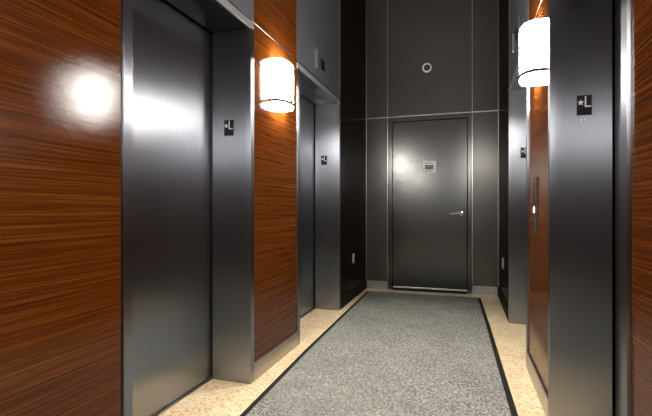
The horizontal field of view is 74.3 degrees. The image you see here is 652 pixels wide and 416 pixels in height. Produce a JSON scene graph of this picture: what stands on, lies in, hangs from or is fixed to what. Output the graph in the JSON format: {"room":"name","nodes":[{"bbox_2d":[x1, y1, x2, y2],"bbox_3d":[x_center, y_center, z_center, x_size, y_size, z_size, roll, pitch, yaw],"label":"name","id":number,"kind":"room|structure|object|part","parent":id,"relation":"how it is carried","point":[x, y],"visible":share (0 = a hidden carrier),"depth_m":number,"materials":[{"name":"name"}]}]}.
{"room":"lobby","nodes":[
{"label":"lobby","id":0,"kind":"room"},
{"bbox_2d":[0,0,365,415],"bbox_3d":[-0.931,-0.919,1.801,0.441,3.938,8.326,0,0,18],"label":"wall","id":1,"kind":"structure","parent":0,"point":[60,60],"depth_m":1.47,"materials":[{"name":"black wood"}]},
{"bbox_3d":[-1.381,-0.039,-0.314,0.015,2.178,4.024,0,0,18],"label":"wood panel","id":2,"kind":"part","parent":1,"relation":"part of","materials":[{"name":"brown wood"}]},
{"bbox_2d":[121,0,253,415],"bbox_3d":[-0.741,-0.034,2.151,0.310,2.168,1.049,0,0,18],"label":"elevator","id":3,"kind":"object","parent":1,"relation":"attached to","point":[187,188],"visible":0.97,"depth_m":2.38,"materials":[{"name":"metal"}]},
{"bbox_3d":[-0.875,-0.032,2.193,0.029,2.147,1.024,0,0,18],"label":"door panel","id":4,"kind":"part","parent":3,"relation":"part of","materials":[{"name":"metal"}]},
{"bbox_3d":[-0.865,1.048,2.190,0.046,0.004,0.969,0,0,18],"label":"sill","id":5,"kind":"part","parent":3,"relation":"part of","materials":[{"name":"metal"}]},
{"bbox_2d":[224,120,233,139],"bbox_3d":[-0.589,-0.471,2.603,0.063,0.122,0.006,0,0,18],"label":"sign","id":6,"kind":"object","parent":3,"relation":"attached to","point":[228,124],"visible":1,"depth_m":2.60,"materials":[{"name":"black plastic"}]},
{"bbox_3d":[-0.608,-2.011,2.108,0.013,1.754,1.049,0,0,18],"label":"steel transom panel","id":7,"kind":"part","parent":1,"relation":"part of","materials":[{"name":"grey metal"}]},
{"bbox_3d":[-0.339,-2.011,2.955,0.015,1.754,0.716,0,0,18],"label":"wood panel","id":8,"kind":"part","parent":1,"relation":"part of","materials":[{"name":"brown wood"}]},
{"bbox_3d":[-0.339,-0.039,2.955,0.015,2.178,0.716,0,0,18],"label":"wood panel","id":9,"kind":"part","parent":1,"relation":"part of","materials":[{"name":"brown wood"}]},
{"bbox_2d":[254,331,297,380],"bbox_3d":[-0.328,0.994,2.950,0.010,0.111,0.726,0,0,18],"label":"baseboard","id":10,"kind":"structure","parent":1,"relation":"attached to","point":[264,363],"depth_m":2.88,"materials":[{"name":"metal"}]},
{"bbox_2d":[270,57,293,112],"bbox_3d":[-0.278,-0.840,2.943,0.110,0.316,0.269,0,0,18],"label":"wall sconce","id":11,"kind":"object","parent":1,"relation":"attached to","point":[281,70],"visible":1,"depth_m":2.85,"materials":[{"name":"white glass"}]},
{"bbox_3d":[-0.329,-0.840,2.959,0.003,0.316,0.264,0,0,18],"label":"plate","id":12,"kind":"part","parent":11,"relation":"part of","materials":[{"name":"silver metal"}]},
{"bbox_2d":[228,0,339,98],"bbox_3d":[-0.923,-1.131,1.105,0.008,0.006,7.006,0,0,18],"label":"trim","id":13,"kind":"structure","parent":1,"relation":"attached to","point":[232,3],"depth_m":2.96,"materials":[{"name":"metal"}]},
{"bbox_3d":[-0.046,-2.011,3.872,0.013,1.754,1.201,0,0,18],"label":"steel transom panel","id":14,"kind":"part","parent":1,"relation":"part of","materials":[{"name":"grey metal"}]},
{"bbox_2d":[297,62,340,344],"bbox_3d":[-0.180,-0.034,3.914,0.310,2.168,1.201,0,0,18],"label":"elevator","id":15,"kind":"object","parent":1,"relation":"attached to","point":[310,91],"visible":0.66,"depth_m":4.41,"materials":[{"name":"metal"}]},
{"bbox_3d":[-0.313,-0.032,3.957,0.029,2.147,1.176,0,0,18],"label":"door panel","id":16,"kind":"part","parent":15,"relation":"part of","materials":[{"name":"metal"}]},
{"bbox_3d":[-0.303,1.048,3.954,0.046,0.004,1.121,0,0,18],"label":"sill","id":17,"kind":"part","parent":15,"relation":"part of","materials":[{"name":"metal"}]},
{"bbox_2d":[321,156,326,166],"bbox_3d":[-0.020,-0.480,4.444,0.063,0.122,0.006,0,0,18],"label":"sign","id":18,"kind":"object","parent":15,"relation":"attached to","point":[323,158],"visible":1,"depth_m":4.44,"materials":[{"name":"black plastic"}]},
{"bbox_2d":[315,47,326,78],"bbox_3d":[-0.039,-1.289,3.842,0.019,0.178,0.326,0,0,18],"label":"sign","id":19,"kind":"object","parent":1,"relation":"attached to","point":[320,60],"visible":1,"depth_m":3.82,"materials":[{"name":"metal"}]},
{"bbox_3d":[0.328,-0.919,5.050,0.015,3.938,1.266,0,0,18],"label":"dark wood panel","id":20,"kind":"part","parent":1,"relation":"part of","materials":[{"name":"black wood"}]},
{"bbox_2d":[341,280,366,308],"bbox_3d":[0.338,0.994,5.040,0.010,0.111,1.254,0,0,18],"label":"baseboard","id":21,"kind":"structure","parent":1,"relation":"attached to","point":[356,291],"depth_m":4.96,"materials":[{"name":"black rubber"}]},
{"bbox_2d":[159,288,614,415],"bbox_3d":[0.043,1.103,1.463,2.565,0.105,8.484,0,0,18],"label":"floor","id":22,"kind":"structure","parent":0,"point":[216,397],"depth_m":2.75,"materials":[{"name":"stone"}]},
{"bbox_2d":[240,291,517,415],"bbox_3d":[0.271,1.045,2.206,1.474,0.010,6.258,0,0,18],"label":"floor mat","id":23,"kind":"object","parent":22,"relation":"on","point":[389,353],"visible":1,"depth_m":2.82,"materials":[{"name":"gray carpet"},{"name":"black rubber edging"}]},
{"bbox_2d":[367,0,497,292],"bbox_3d":[1.315,-0.919,5.455,2.565,3.938,0.105,0,0,18],"label":"wall","id":24,"kind":"structure","parent":0,"point":[438,33],"depth_m":5.39,"materials":[{"name":"black"}]},
{"bbox_2d":[366,0,366,279],"bbox_3d":[0.530,-0.919,5.645,0.008,3.938,0.008,0,0,18],"label":"trim","id":25,"kind":"structure","parent":24,"relation":"attached to","point":[366,0],"depth_m":5.64,"materials":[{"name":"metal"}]},
{"bbox_2d":[367,280,386,288],"bbox_3d":[0.663,1.000,5.602,0.267,0.100,0.010,0,0,18],"label":"baseboard","id":26,"kind":"structure","parent":24,"relation":"attached to","point":[370,284],"depth_m":5.59,"materials":[{"name":"metal"}]},
{"bbox_3d":[0.670,-2.031,5.638,0.279,1.712,0.063,0,0,18],"label":"panel","id":27,"kind":"part","parent":24,"relation":"part of","materials":[{"name":"grey metal"}]},
{"bbox_3d":[0.670,-0.058,5.638,0.279,2.216,0.063,0,0,18],"label":"panel","id":28,"kind":"part","parent":24,"relation":"part of","materials":[{"name":"grey metal"}]},
{"bbox_2d":[387,0,387,288],"bbox_3d":[0.798,-0.919,5.568,0.007,3.938,0.014,0,0,18],"label":"trim","id":29,"kind":"structure","parent":24,"relation":"attached to","point":[387,0],"depth_m":5.56,"materials":[{"name":"silver metal"}]},
{"bbox_2d":[422,63,431,72],"bbox_3d":[1.268,-1.764,5.402,0.120,0.120,0.023,0,0,18],"label":"camera","id":30,"kind":"object","parent":24,"relation":"attached to","point":[426,67],"visible":1,"depth_m":5.40,"materials":[{"name":"white plastic"}]},
{"bbox_2d":[388,113,471,293],"bbox_3d":[1.289,-0.054,5.401,1.024,2.208,0.118,0,0,18],"label":"door","id":31,"kind":"structure","parent":24,"relation":"in","point":[427,213],"depth_m":5.40,"materials":[{"name":"silver metal"}]},
{"bbox_2d":[422,161,435,173],"bbox_3d":[1.297,-0.511,5.407,0.168,0.155,0.006,0,0,18],"label":"door sign","id":32,"kind":"object","parent":31,"relation":"attached to","point":[428,167],"visible":1,"depth_m":5.41,"materials":[{"name":"white plastic"}]},
{"bbox_3d":[1.301,-2.031,5.437,1.028,1.712,0.063,0,0,18],"label":"panel","id":33,"kind":"part","parent":24,"relation":"part of","materials":[{"name":"grey metal"}]},
{"bbox_2d":[367,110,497,118],"bbox_3d":[1.300,-1.171,5.406,1.616,0.013,0.018,0,0,18],"label":"trim","id":34,"kind":"structure","parent":24,"relation":"attached to","point":[488,110],"depth_m":5.38,"materials":[{"name":"silver metal"}]},
{"bbox_2d":[472,0,472,293],"bbox_3d":[1.786,-0.919,5.253,0.007,3.938,0.014,0,0,18],"label":"trim","id":35,"kind":"structure","parent":24,"relation":"attached to","point":[472,0],"depth_m":5.25,"materials":[{"name":"silver metal"}]},
{"bbox_2d":[473,286,497,295],"bbox_3d":[1.924,1.000,5.200,0.284,0.100,0.010,0,0,18],"label":"baseboard","id":36,"kind":"structure","parent":24,"relation":"attached to","point":[481,290],"depth_m":5.19,"materials":[{"name":"metal"}]},
{"bbox_3d":[1.940,-2.031,5.234,0.296,1.712,0.063,0,0,18],"label":"panel","id":37,"kind":"part","parent":24,"relation":"part of","materials":[{"name":"grey metal"}]},
{"bbox_3d":[1.940,-0.058,5.234,0.296,2.216,0.063,0,0,18],"label":"panel","id":38,"kind":"part","parent":24,"relation":"part of","materials":[{"name":"grey metal"}]},
{"bbox_2d":[498,0,498,285],"bbox_3d":[2.066,-0.919,5.156,0.008,3.938,0.008,0,0,18],"label":"trim","id":39,"kind":"structure","parent":24,"relation":"attached to","point":[498,0],"depth_m":5.15,"materials":[{"name":"metal"}]},
{"bbox_2d":[499,0,651,415],"bbox_3d":[1.033,-0.919,1.175,0.441,3.938,8.326,0,0,18],"label":"wall","id":40,"kind":"structure","parent":0,"point":[509,10],"depth_m":2.26,"materials":[{"name":"black wood"}]},
{"bbox_2d":[498,286,507,319],"bbox_3d":[1.873,0.994,4.556,0.010,0.111,1.243,0,0,18],"label":"baseboard","id":41,"kind":"structure","parent":40,"relation":"attached to","point":[501,298],"depth_m":4.42,"materials":[{"name":"black rubber"}]},
{"bbox_3d":[1.887,-0.919,4.558,0.015,3.938,1.256,0,0,18],"label":"dark wood panel","id":42,"kind":"part","parent":40,"relation":"part of","materials":[{"name":"black wood"}]},
{"bbox_2d":[512,17,518,54],"bbox_3d":[1.509,-1.365,3.426,0.019,0.178,0.326,0,0,18],"label":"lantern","id":43,"kind":"object","parent":40,"relation":"attached to","point":[515,36],"visible":1,"depth_m":3.41,"materials":[{"name":"black"}]},
{"bbox_2d":[508,61,528,366],"bbox_3d":[1.645,-0.034,3.338,0.310,2.168,1.212,0,0,18],"label":"elevator","id":44,"kind":"object","parent":40,"relation":"attached to","point":[518,100],"visible":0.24,"depth_m":3.90,"materials":[{"name":"metal"}]},
{"bbox_2d":[521,147,525,157],"bbox_3d":[1.790,-0.485,3.879,0.063,0.122,0.006,0,0,18],"label":"sign","id":45,"kind":"object","parent":44,"relation":"attached to","point":[523,150],"visible":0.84,"depth_m":3.88,"materials":[{"name":"black plastic"}]},
{"bbox_3d":[1.511,-2.011,3.381,0.013,1.754,1.212,0,0,18],"label":"steel transom panel","id":46,"kind":"part","parent":40,"relation":"part of","materials":[{"name":"grey metal"}]},
{"bbox_2d":[517,16,541,86],"bbox_3d":[1.156,-0.880,2.469,0.110,0.316,0.269,0,0,18],"label":"wall sconce","id":47,"kind":"object","parent":40,"relation":"attached to","point":[529,73],"visible":1,"depth_m":2.36,"materials":[{"name":"frosted glass"},{"name":"metal"}]},
{"bbox_3d":[1.207,-0.880,2.453,0.003,0.316,0.264,0,0,18],"label":"plate","id":48,"kind":"part","parent":47,"relation":"part of","materials":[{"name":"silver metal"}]},
{"bbox_3d":[1.219,-2.011,2.459,0.015,1.754,0.716,0,0,18],"label":"wood panel","id":49,"kind":"part","parent":40,"relation":"part of","materials":[{"name":"brown wood"}]},
{"bbox_2d":[533,177,537,233],"bbox_3d":[1.225,-0.016,2.525,0.013,0.326,0.130,0,0,18],"label":"panel","id":50,"kind":"object","parent":40,"relation":"attached to","point":[535,180],"visible":1,"depth_m":2.49,"materials":[{"name":"metal"}]},
{"bbox_2d":[527,352,547,415],"bbox_3d":[1.206,0.994,2.462,0.010,0.111,0.726,0,0,18],"label":"baseboard","id":51,"kind":"structure","parent":40,"relation":"attached to","point":[541,392],"depth_m":2.38,"materials":[{"name":"metal"}]},
{"bbox_3d":[1.219,-0.039,2.459,0.015,2.178,0.716,0,0,18],"label":"wood panel","id":52,"kind":"part","parent":40,"relation":"part of","materials":[{"name":"brown wood"}]},
{"bbox_2d":[548,0,631,415],"bbox_3d":[1.079,-0.034,1.561,0.310,2.168,1.068,0,0,18],"label":"elevator","id":53,"kind":"object","parent":40,"relation":"attached to","point":[579,31],"visible":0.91,"depth_m":2.03,"materials":[{"name":"metal"}]},
{"bbox_2d":[577,95,591,120],"bbox_3d":[1.218,-0.471,2.028,0.063,0.122,0.006,0,0,18],"label":"sign","id":54,"kind":"object","parent":53,"relation":"attached to","point":[584,102],"visible":1,"depth_m":2.03,"materials":[{"name":"black plastic"}]},
{"bbox_3d":[1.212,-0.032,1.519,0.029,2.147,1.043,0,0,18],"label":"door panel","id":55,"kind":"part","parent":53,"relation":"part of","materials":[{"name":"metal"}]},
{"bbox_3d":[0.174,-0.039,-0.819,0.015,2.178,4.005,0,0,18],"label":"wood panel","id":56,"kind":"part","parent":40,"relation":"part of","materials":[{"name":"brown wood"}]}
]}

